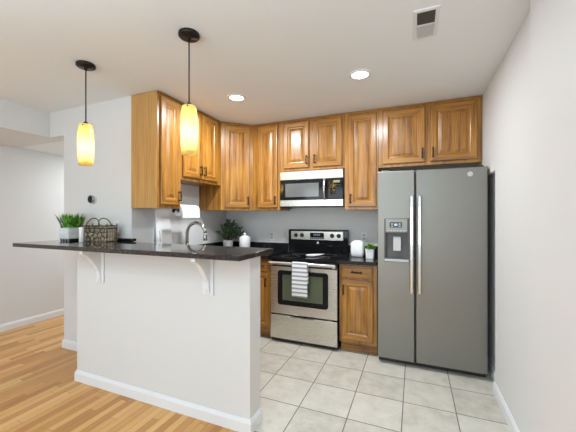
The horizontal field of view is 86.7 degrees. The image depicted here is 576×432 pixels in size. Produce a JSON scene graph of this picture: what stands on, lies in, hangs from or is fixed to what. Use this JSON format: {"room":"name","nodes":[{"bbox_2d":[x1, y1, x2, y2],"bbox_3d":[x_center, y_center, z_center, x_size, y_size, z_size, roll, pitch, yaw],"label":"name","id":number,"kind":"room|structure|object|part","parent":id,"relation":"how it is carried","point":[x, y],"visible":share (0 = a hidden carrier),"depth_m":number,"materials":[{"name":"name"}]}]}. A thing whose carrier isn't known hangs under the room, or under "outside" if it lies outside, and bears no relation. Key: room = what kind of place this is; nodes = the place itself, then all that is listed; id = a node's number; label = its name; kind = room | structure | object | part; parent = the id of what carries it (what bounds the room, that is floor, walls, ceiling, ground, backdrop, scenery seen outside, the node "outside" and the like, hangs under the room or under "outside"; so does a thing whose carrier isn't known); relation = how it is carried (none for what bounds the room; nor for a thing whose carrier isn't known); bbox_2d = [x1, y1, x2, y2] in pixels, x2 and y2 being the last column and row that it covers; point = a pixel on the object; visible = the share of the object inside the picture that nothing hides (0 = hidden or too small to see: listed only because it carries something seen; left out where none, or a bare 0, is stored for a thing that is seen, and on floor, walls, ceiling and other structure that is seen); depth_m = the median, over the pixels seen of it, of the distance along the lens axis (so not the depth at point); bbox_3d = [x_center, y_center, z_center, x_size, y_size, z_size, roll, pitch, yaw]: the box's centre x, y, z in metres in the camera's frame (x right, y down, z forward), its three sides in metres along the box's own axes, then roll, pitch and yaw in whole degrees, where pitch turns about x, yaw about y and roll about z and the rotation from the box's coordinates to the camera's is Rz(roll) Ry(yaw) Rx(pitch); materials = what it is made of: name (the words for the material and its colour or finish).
{"room":"kitchen","nodes":[
{"label":"kitchen","id":0,"kind":"room"},
{"bbox_2d":[0,99,49,144],"bbox_3d":[-4.094,-1.043,0.973,1.010,0.371,5.470,0,0,22],"label":"wall","id":1,"kind":"structure","parent":0,"point":[18,122],"depth_m":3.13,"materials":[{"name":"white paint"}]},
{"bbox_2d":[0,145,63,324],"bbox_3d":[-4.040,0.258,2.320,0.120,2.232,8.000,0,0,22],"label":"wall","id":2,"kind":"structure","parent":0,"point":[31,182],"depth_m":3.90,"materials":[{"name":"white paint"}]},
{"bbox_2d":[0,308,63,331],"bbox_3d":[-3.997,1.330,2.248,0.014,0.088,7.900,0,0,22],"label":"baseboard","id":3,"kind":"structure","parent":2,"relation":"attached to","point":[26,321],"depth_m":3.91,"materials":[{"name":"white paint"}]},
{"bbox_2d":[4,110,63,147],"bbox_3d":[-2.909,-1.044,3.525,1.249,0.370,0.149,0,0,22],"label":"wall header","id":4,"kind":"structure","parent":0,"point":[56,118],"depth_m":3.30,"materials":[{"name":"white paint"}]},
{"bbox_2d":[19,141,63,155],"bbox_3d":[-2.425,-1.044,4.694,1.250,0.370,2.379,0,0,22],"label":"ceiling","id":5,"kind":"structure","parent":0,"point":[57,148],"depth_m":3.84,"materials":[{"name":"white paint"}]},
{"bbox_2d":[64,96,226,341],"bbox_3d":[-1.424,0.123,4.198,0.980,2.503,2.530,0,0,22],"label":"wall","id":6,"kind":"structure","parent":0,"point":[108,179],"depth_m":3.05,"materials":[{"name":"white paint"}]},
{"bbox_2d":[62,339,76,350],"bbox_3d":[-1.557,1.330,4.164,0.787,0.088,2.394,0,0,22],"label":"baseboard","id":7,"kind":"structure","parent":6,"relation":"attached to","point":[68,344],"depth_m":3.16,"materials":[{"name":"white paint"}]},
{"bbox_2d":[88,195,96,203],"bbox_3d":[-1.947,-0.174,3.025,0.092,0.092,0.036,0,0,22],"label":"thermostat","id":8,"kind":"object","parent":6,"relation":"attached to","point":[92,199],"visible":1,"depth_m":3.01,"materials":[{"name":"white plastic"}]},
{"bbox_2d":[113,221,118,232],"bbox_3d":[-1.648,0.097,2.915,0.072,0.120,0.012,0,0,22],"label":"light switch","id":9,"kind":"object","parent":6,"relation":"attached to","point":[114,222],"visible":0.58,"depth_m":2.90,"materials":[{"name":"white plastic"}]},
{"bbox_2d":[131,90,181,208],"bbox_3d":[-1.228,-0.603,2.896,0.374,1.046,0.291,0,0,22],"label":"upper cabinet","id":10,"kind":"object","parent":6,"relation":"attached to","point":[155,115],"visible":1,"depth_m":2.78,"materials":[{"name":"brown wood"}]},
{"bbox_3d":[-1.310,-0.602,2.775,0.314,1.043,0.003,0,0,22],"label":"panel","id":11,"kind":"part","parent":10,"relation":"part of","materials":[{"name":"brown wood"}]},
{"bbox_3d":[-1.095,-0.601,2.849,0.020,0.978,0.242,0,0,22],"label":"door","id":12,"kind":"part","parent":10,"relation":"part of","materials":[{"name":"brown wood"}]},
{"bbox_2d":[180,102,220,186],"bbox_3d":[-1.043,-0.747,3.342,0.374,0.758,0.670,0,0,22],"label":"upper cabinet","id":13,"kind":"object","parent":6,"relation":"attached to","point":[202,169],"visible":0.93,"depth_m":3.31,"materials":[{"name":"brown wood"}]},
{"bbox_3d":[-0.980,-0.745,3.127,0.020,0.690,0.276,0,0,22],"label":"door","id":14,"kind":"part","parent":13,"relation":"part of","materials":[{"name":"brown wood"}]},
{"bbox_3d":[-0.869,-0.745,3.394,0.020,0.690,0.274,0,0,22],"label":"door","id":15,"kind":"part","parent":13,"relation":"part of","materials":[{"name":"brown wood"}]},
{"bbox_2d":[199,241,222,245],"bbox_3d":[-1.050,0.385,3.787,0.020,0.094,1.017,0,0,22],"label":"backsplash","id":16,"kind":"structure","parent":6,"relation":"attached to","point":[215,243],"depth_m":4.00,"materials":[{"name":"black stone"}]},
{"bbox_2d":[77,251,259,419],"bbox_3d":[-0.935,0.816,2.424,1.659,1.117,0.375,0,0,22],"label":"wall","id":17,"kind":"structure","parent":0,"point":[151,325],"depth_m":2.17,"materials":[{"name":"white paint"}]},
{"bbox_2d":[79,251,104,282],"bbox_3d":[-1.536,0.392,2.378,0.086,0.266,0.167,0,0,22],"label":"corbel","id":18,"kind":"object","parent":17,"relation":"attached to","point":[97,259],"visible":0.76,"depth_m":2.42,"materials":[{"name":"white paint"}]},
{"bbox_3d":[-1.506,0.392,2.449,0.086,0.266,0.013,0,0,22],"label":"wall plate","id":19,"kind":"part","parent":18,"relation":"part of","materials":[{"name":"white paint"}]},
{"bbox_2d":[13,239,273,260],"bbox_3d":[-1.209,0.240,2.435,2.245,0.032,0.556,0,0,22],"label":"bar","id":20,"kind":"object","parent":17,"relation":"on","point":[228,253],"visible":0.91,"depth_m":2.16,"materials":[{"name":"brown stone"}]},
{"bbox_2d":[55,213,87,240],"bbox_3d":[-2.053,0.091,2.894,0.264,0.265,0.216,0,0,22],"label":"potted grass","id":21,"kind":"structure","parent":20,"relation":"on","point":[69,231],"depth_m":2.84,"materials":[{"name":"green plant"}]},
{"bbox_2d":[59,228,78,238],"bbox_3d":[-2.050,0.154,2.893,0.140,0.103,0.150,0,0,22],"label":"pot","id":22,"kind":"object","parent":21,"relation":"attached to","point":[64,233],"depth_m":2.83,"materials":[{"name":"white ceramic"}]},
{"bbox_2d":[79,226,83,241],"bbox_3d":[-1.838,0.155,2.713,0.038,0.138,0.038,0,0,22],"label":"pillar candle","id":23,"kind":"object","parent":20,"relation":"on","point":[81,229],"visible":0.93,"depth_m":2.70,"materials":[{"name":"white wax"}]},
{"bbox_2d":[81,218,117,241],"bbox_3d":[-1.730,0.116,2.809,0.299,0.216,0.130,0,0,17],"label":"wire basket","id":24,"kind":"object","parent":20,"relation":"on","point":[95,233],"visible":0.98,"depth_m":2.76,"materials":[{"name":"brown wicker"}]},
{"bbox_2d":[114,238,135,240],"bbox_3d":[-1.699,0.212,2.913,0.634,0.024,0.042,0,0,22],"label":"granite ledge","id":25,"kind":"object","parent":20,"relation":"on","point":[119,239],"visible":0.44,"depth_m":2.80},
{"bbox_2d":[74,370,261,431],"bbox_3d":[-0.941,1.330,2.410,1.687,0.088,0.373,0,0,22],"label":"baseboard","id":26,"kind":"structure","parent":17,"relation":"attached to","point":[236,423],"depth_m":2.15,"materials":[{"name":"white paint"}]},
{"bbox_2d":[190,258,213,295],"bbox_3d":[-0.565,0.392,1.976,0.086,0.266,0.167,0,0,22],"label":"corbel","id":27,"kind":"object","parent":17,"relation":"attached to","point":[205,266],"visible":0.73,"depth_m":2.02,"materials":[{"name":"white paint"}]},
{"bbox_3d":[-0.535,0.392,2.047,0.086,0.266,0.013,0,0,22],"label":"wall plate","id":28,"kind":"part","parent":27,"relation":"part of","materials":[{"name":"white paint"}]},
{"bbox_2d":[0,315,510,431],"bbox_3d":[-1.000,1.404,1.063,6.660,0.060,8.000,0,0,22],"label":"floor","id":29,"kind":"structure","parent":0,"point":[304,388],"depth_m":2.33,"materials":[{"name":"tile"}]},
{"bbox_2d":[260,259,271,336],"bbox_3d":[-0.252,0.922,3.699,0.308,0.905,0.586,0,0,22],"label":"base cabinet","id":30,"kind":"object","parent":29,"relation":"on","point":[265,312],"visible":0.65,"depth_m":3.43,"materials":[{"name":"brown wood"}]},
{"bbox_3d":[-0.309,0.552,3.455,0.188,0.120,0.020,0,0,22],"label":"drawer","id":31,"kind":"part","parent":30,"relation":"part of","materials":[{"name":"brown wood"}]},
{"bbox_3d":[-0.309,0.933,3.455,0.188,0.602,0.020,0,0,22],"label":"door","id":32,"kind":"part","parent":30,"relation":"part of","materials":[{"name":"brown wood"}]},
{"bbox_2d":[268,229,348,349],"bbox_3d":[0.252,0.765,3.476,0.763,1.218,0.631,0,0,22],"label":"range","id":33,"kind":"object","parent":29,"relation":"on","point":[314,320],"visible":0.97,"depth_m":3.28,"materials":[{"name":"silver metal"}]},
{"bbox_2d":[292,262,307,298],"bbox_3d":[0.126,0.660,3.198,0.173,0.370,0.041,0,0,22],"label":"dish towel","id":34,"kind":"object","parent":33,"relation":"hanging from","point":[299,269],"visible":1,"depth_m":3.18,"materials":[{"name":"fabric"}]},
{"bbox_3d":[0.140,0.504,3.213,0.741,0.045,0.059,0,0,22],"label":"handle","id":35,"kind":"part","parent":33,"relation":"part of","materials":[{"name":"silver metal"}]},
{"bbox_3d":[0.149,1.082,3.235,0.257,0.014,0.016,0,0,22],"label":"handle","id":36,"kind":"part","parent":33,"relation":"part of","materials":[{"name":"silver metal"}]},
{"bbox_3d":[0.156,0.782,3.252,0.751,0.548,0.030,0,0,22],"label":"oven door","id":37,"kind":"part","parent":33,"relation":"part of","materials":[{"name":"silver metal"}]},
{"bbox_3d":[0.156,1.202,3.252,0.751,0.255,0.030,0,0,22],"label":"drawer","id":38,"kind":"part","parent":33,"relation":"part of","materials":[{"name":"silver metal"}]},
{"bbox_2d":[269,252,346,263],"bbox_3d":[0.256,0.457,3.493,0.757,0.031,0.596,0,0,22],"label":"cooktop","id":39,"kind":"object","parent":33,"relation":"in","point":[328,257],"depth_m":3.32,"materials":[{"name":"black glass"}]},
{"bbox_2d":[306,254,323,256],"bbox_3d":[0.314,0.432,3.442,0.255,0.017,0.132,0,0,-29],"label":"spoon rest","id":40,"kind":"object","parent":33,"relation":"on","point":[308,255],"visible":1,"depth_m":3.39,"materials":[{"name":"white ceramic"}]},
{"bbox_3d":[0.345,0.229,3.710,0.657,0.106,0.018,0,0,22],"label":"control panel","id":41,"kind":"part","parent":33,"relation":"part of","materials":[{"name":"silver metal"}]},
{"bbox_2d":[340,264,377,354],"bbox_3d":[0.789,0.922,3.269,0.372,0.905,0.586,0,0,22],"label":"base cabinet","id":42,"kind":"object","parent":29,"relation":"on","point":[358,283],"visible":0.89,"depth_m":3.04,"materials":[{"name":"brown wood"}]},
{"bbox_3d":[0.688,0.552,3.043,0.313,0.120,0.020,0,0,22],"label":"drawer","id":43,"kind":"part","parent":42,"relation":"part of","materials":[{"name":"brown wood"}]},
{"bbox_3d":[0.688,0.933,3.043,0.313,0.602,0.020,0,0,22],"label":"door","id":44,"kind":"part","parent":42,"relation":"part of","materials":[{"name":"brown wood"}]},
{"bbox_2d":[337,245,377,265],"bbox_3d":[0.783,0.402,3.260,0.379,0.130,0.633,0,0,22],"label":"countertop","id":45,"kind":"structure","parent":42,"relation":"on","point":[347,259],"depth_m":3.03,"materials":[{"name":"black stone"}]},
{"bbox_2d":[351,240,364,256],"bbox_3d":[0.760,0.343,3.322,0.140,0.177,0.128,0,0,22],"label":"canister","id":46,"kind":"object","parent":45,"relation":"on","point":[357,246],"visible":0.99,"depth_m":3.27,"materials":[{"name":"white ceramic"}]},
{"bbox_2d":[364,243,375,258],"bbox_3d":[0.859,0.353,3.183,0.126,0.156,0.145,0,0,-18],"label":"potted plant","id":47,"kind":"object","parent":45,"relation":"on","point":[369,249],"visible":1,"depth_m":3.15,"materials":[{"name":"green plant"}]},
{"bbox_3d":[0.857,0.382,3.184,0.090,0.099,0.090,0,0,22],"label":"pot","id":48,"kind":"part","parent":47,"relation":"part of","materials":[{"name":"white ceramic"}]},
{"bbox_2d":[378,165,487,376],"bbox_3d":[1.363,0.469,2.971,0.885,1.811,0.676,0,0,22],"label":"fridge","id":49,"kind":"object","parent":29,"relation":"on","point":[433,223],"visible":1,"depth_m":2.69,"materials":[{"name":"grey metal"}]},
{"bbox_3d":[1.008,0.448,2.851,0.319,1.742,0.070,0,0,22],"label":"door","id":50,"kind":"part","parent":49,"relation":"part of","materials":[{"name":"grey metal"}]},
{"bbox_3d":[0.997,0.081,2.807,0.186,0.117,0.003,0,0,22],"label":"control panel","id":51,"kind":"part","parent":49,"relation":"part of","materials":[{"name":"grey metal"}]},
{"bbox_3d":[1.110,0.247,2.741,0.030,0.885,0.057,0,0,22],"label":"handle","id":52,"kind":"part","parent":49,"relation":"part of","materials":[{"name":"silver metal"}]},
{"bbox_3d":[1.171,0.247,2.716,0.030,0.885,0.057,0,0,22],"label":"handle","id":53,"kind":"part","parent":49,"relation":"part of","materials":[{"name":"silver metal"}]},
{"bbox_3d":[1.423,0.448,2.680,0.552,1.742,0.070,0,0,22],"label":"door","id":54,"kind":"part","parent":49,"relation":"part of","materials":[{"name":"grey metal"}]},
{"bbox_3d":[-0.943,0.922,3.182,0.656,0.905,0.980,0,0,22],"label":"base cabinet","id":55,"kind":"object","parent":29,"relation":"on","visible":0},
{"bbox_2d":[199,241,288,258],"bbox_3d":[-0.720,0.402,3.383,0.941,0.130,1.554,0,0,22],"label":"countertop","id":56,"kind":"structure","parent":55,"relation":"on","point":[279,248],"depth_m":3.97,"materials":[{"name":"black stone"}]},
{"bbox_2d":[155,210,172,243],"bbox_3d":[-1.292,0.181,3.171,0.066,0.494,0.236,0,0,22],"label":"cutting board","id":57,"kind":"object","parent":56,"relation":"on","point":[162,218],"visible":0.75,"depth_m":3.17,"materials":[{"name":"white plastic"}]},
{"bbox_2d":[185,221,206,244],"bbox_3d":[-1.014,0.240,3.258,0.296,0.383,0.147,0,0,22],"label":"faucet","id":58,"kind":"object","parent":56,"relation":"on","point":[200,224],"visible":0.7,"depth_m":3.30,"materials":[{"name":"silver metal"}]},
{"bbox_2d":[216,219,244,246],"bbox_3d":[-0.759,0.223,4.008,0.378,0.417,0.343,0,0,22],"label":"potted plant","id":59,"kind":"object","parent":56,"relation":"on","point":[229,231],"visible":0.98,"depth_m":4.00,"materials":[{"name":"green plant"}]},
{"bbox_3d":[-0.791,0.369,4.028,0.140,0.124,0.140,0,0,22],"label":"pot","id":60,"kind":"part","parent":59,"relation":"part of","materials":[{"name":"white ceramic"}]},
{"bbox_2d":[239,233,249,246],"bbox_3d":[-0.554,0.318,3.908,0.140,0.226,0.140,0,0,22],"label":"canister","id":61,"kind":"object","parent":56,"relation":"on","point":[244,240],"visible":0.88,"depth_m":3.85,"materials":[{"name":"white ceramic"}]},
{"bbox_2d":[0,0,529,124],"bbox_3d":[-0.696,-1.179,0.477,5.650,0.100,7.150,0,0,22],"label":"ceiling","id":62,"kind":"structure","parent":0,"point":[289,59],"depth_m":2.10,"materials":[{"name":"white paint"}]},
{"bbox_2d":[75,60,95,165],"bbox_3d":[-1.496,-0.755,2.258,0.128,0.746,0.128,0,0,22],"label":"pendant lamp","id":63,"kind":"object","parent":62,"relation":"hanging from","point":[85,136],"visible":1,"depth_m":2.23,"materials":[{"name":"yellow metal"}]},
{"bbox_3d":[-1.496,-0.534,2.258,0.105,0.303,0.105,0,0,22],"label":"lamp shade","id":64,"kind":"part","parent":63,"relation":"part of","materials":[{"name":"yellow glass"}]},
{"bbox_3d":[-1.496,-0.897,2.258,0.008,0.403,0.008,0,0,22],"label":"cord","id":65,"kind":"part","parent":63,"relation":"part of","materials":[{"name":"brown metal"}]},
{"bbox_2d":[178,28,199,155],"bbox_3d":[-0.610,-0.755,1.881,0.128,0.746,0.128,0,0,22],"label":"pendant lamp","id":66,"kind":"object","parent":62,"relation":"hanging from","point":[188,118],"visible":1,"depth_m":1.84,"materials":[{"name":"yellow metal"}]},
{"bbox_3d":[-0.610,-0.534,1.881,0.105,0.303,0.105,0,0,22],"label":"lamp shade","id":67,"kind":"part","parent":66,"relation":"part of","materials":[{"name":"yellow glass"}]},
{"bbox_3d":[-0.610,-0.897,1.881,0.008,0.403,0.008,0,0,22],"label":"cord","id":68,"kind":"part","parent":66,"relation":"part of","materials":[{"name":"brown metal"}]},
{"bbox_2d":[227,94,245,101],"bbox_3d":[-0.487,-1.124,2.887,0.176,0.009,0.176,0,0,22],"label":"recessed light","id":69,"kind":"object","parent":62,"relation":"in","point":[233,97],"visible":1,"depth_m":2.88,"materials":[{"name":"white plastic"}]},
{"bbox_2d":[349,69,371,79],"bbox_3d":[0.571,-1.124,2.420,0.176,0.009,0.176,0,0,22],"label":"recessed light","id":70,"kind":"object","parent":62,"relation":"in","point":[360,74],"visible":1,"depth_m":2.41,"materials":[{"name":"white plastic"}]},
{"bbox_2d":[413,4,440,39],"bbox_3d":[0.804,-1.124,1.783,0.136,0.008,0.294,0,0,22],"label":"ceiling vent","id":71,"kind":"object","parent":62,"relation":"in","point":[425,20],"visible":1,"depth_m":1.76,"materials":[{"name":"white plastic"}]},
{"bbox_2d":[227,170,415,245],"bbox_3d":[0.703,0.123,3.702,3.330,2.503,0.120,0,0,22],"label":"wall","id":72,"kind":"structure","parent":0,"point":[257,225],"depth_m":3.85,"materials":[{"name":"white paint"}]},
{"bbox_2d":[199,122,253,210],"bbox_3d":[-0.695,-0.602,3.889,0.597,1.048,0.597,0,0,22],"label":"upper cabinet","id":73,"kind":"object","parent":72,"relation":"attached to","point":[235,192],"visible":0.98,"depth_m":3.66,"materials":[{"name":"brown wood"}]},
{"bbox_3d":[-0.607,-0.600,3.668,0.299,0.980,0.020,0,0,-21],"label":"door","id":74,"kind":"part","parent":73,"relation":"part of","materials":[{"name":"brown wood"}]},
{"bbox_2d":[233,241,288,250],"bbox_3d":[-0.426,0.385,4.091,0.941,0.094,0.020,0,0,22],"label":"backsplash","id":75,"kind":"structure","parent":72,"relation":"attached to","point":[276,246],"depth_m":4.01,"materials":[{"name":"black stone"}]},
{"bbox_2d":[253,122,289,210],"bbox_3d":[-0.211,-0.602,3.805,0.362,1.048,0.382,0,0,22],"label":"upper cabinet","id":76,"kind":"object","parent":72,"relation":"attached to","point":[266,137],"visible":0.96,"depth_m":3.66,"materials":[{"name":"brown wood"}]},
{"bbox_3d":[-0.244,-0.600,3.661,0.260,0.980,0.020,0,0,22],"label":"door","id":77,"kind":"part","parent":76,"relation":"part of","materials":[{"name":"brown wood"}]},
{"bbox_2d":[269,231,273,239],"bbox_3d":[-0.213,0.249,4.011,0.072,0.120,0.009,0,0,22],"label":"wall outlet","id":78,"kind":"object","parent":72,"relation":"attached to","point":[271,233],"visible":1,"depth_m":4.01,"materials":[{"name":"white plastic"}]},
{"bbox_2d":[280,113,344,171],"bbox_3d":[0.311,-0.828,3.589,0.767,0.595,0.382,0,0,22],"label":"upper cabinet","id":79,"kind":"object","parent":72,"relation":"attached to","point":[313,143],"visible":0.93,"depth_m":3.44,"materials":[{"name":"brown wood"}]},
{"bbox_3d":[0.093,-0.826,3.522,0.314,0.527,0.020,0,0,22],"label":"door","id":80,"kind":"part","parent":79,"relation":"part of","materials":[{"name":"brown wood"}]},
{"bbox_2d":[280,169,344,208],"bbox_3d":[0.308,-0.311,3.584,0.755,0.428,0.390,0,0,22],"label":"microwave","id":81,"kind":"object","parent":79,"relation":"attached to","point":[312,188],"visible":0.98,"depth_m":3.45,"materials":[{"name":"silver metal"}]},
{"bbox_3d":[0.178,-0.311,3.503,0.573,0.226,0.030,0,0,22],"label":"door","id":82,"kind":"part","parent":81,"relation":"part of","materials":[{"name":"black glass"}]},
{"bbox_3d":[0.400,-0.311,3.367,0.026,0.249,0.058,0,0,22],"label":"handle","id":83,"kind":"part","parent":81,"relation":"part of","materials":[{"name":"silver metal"}]},
{"bbox_3d":[0.524,-0.311,3.360,0.169,0.226,0.030,0,0,22],"label":"control panel","id":84,"kind":"part","parent":81,"relation":"part of","materials":[{"name":"black"}]},
{"bbox_3d":[0.434,-0.826,3.381,0.328,0.527,0.020,0,0,22],"label":"door","id":85,"kind":"part","parent":79,"relation":"part of","materials":[{"name":"brown wood"}]},
{"bbox_2d":[344,109,379,209],"bbox_3d":[0.829,-0.602,3.374,0.352,1.048,0.382,0,0,22],"label":"upper cabinet","id":86,"kind":"object","parent":72,"relation":"attached to","point":[361,127],"visible":0.92,"depth_m":3.23,"materials":[{"name":"brown wood"}]},
{"bbox_2d":[349,245,377,254],"bbox_3d":[0.900,0.385,3.543,0.379,0.094,0.020,0,0,22],"label":"backsplash","id":87,"kind":"structure","parent":72,"relation":"attached to","point":[376,248],"depth_m":3.49,"materials":[{"name":"black stone"}]},
{"bbox_2d":[361,232,366,241],"bbox_3d":[0.885,0.235,3.557,0.072,0.120,0.009,0,0,22],"label":"wall outlet","id":88,"kind":"object","parent":72,"relation":"attached to","point":[363,234],"visible":0.97,"depth_m":3.55,"materials":[{"name":"white plastic"}]},
{"bbox_2d":[378,95,481,170],"bbox_3d":[1.420,-0.818,3.130,0.925,0.616,0.382,0,0,22],"label":"upper cabinet","id":89,"kind":"object","parent":72,"relation":"attached to","point":[443,134],"visible":0.98,"depth_m":3.00,"materials":[{"name":"brown wood"}]},
{"bbox_3d":[1.164,-0.816,3.079,0.400,0.548,0.020,0,0,22],"label":"door","id":90,"kind":"part","parent":89,"relation":"part of","materials":[{"name":"brown wood"}]},
{"bbox_3d":[1.574,-0.816,2.909,0.393,0.548,0.020,0,0,22],"label":"door","id":91,"kind":"part","parent":89,"relation":"part of","materials":[{"name":"brown wood"}]},
{"bbox_2d":[477,0,575,431],"bbox_3d":[1.230,0.123,1.087,0.357,2.503,4.550,0,0,22],"label":"wall","id":92,"kind":"structure","parent":0,"point":[529,102],"depth_m":1.49,"materials":[{"name":"white paint"}]},
{"bbox_2d":[488,358,519,431],"bbox_3d":[1.012,1.330,1.000,0.075,0.088,4.181,0,0,24],"label":"baseboard","id":93,"kind":"structure","parent":92,"relation":"attached to","point":[503,406],"depth_m":2.15,"materials":[{"name":"white paint"}]},
{"bbox_3d":[-1.066,-0.083,3.180,0.032,0.080,0.354,0,0,22],"label":"paper towel holder","id":94,"kind":"object","parent":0,"visible":0},
{"bbox_2d":[174,205,199,217],"bbox_3d":[-1.058,-0.057,3.200,0.120,0.135,0.265,0,0,22],"label":"paper towel roll","id":95,"kind":"object","parent":94,"relation":"hanging from","point":[187,211],"visible":0.84,"depth_m":3.15,"materials":[{"name":"white paper"}]}
]}

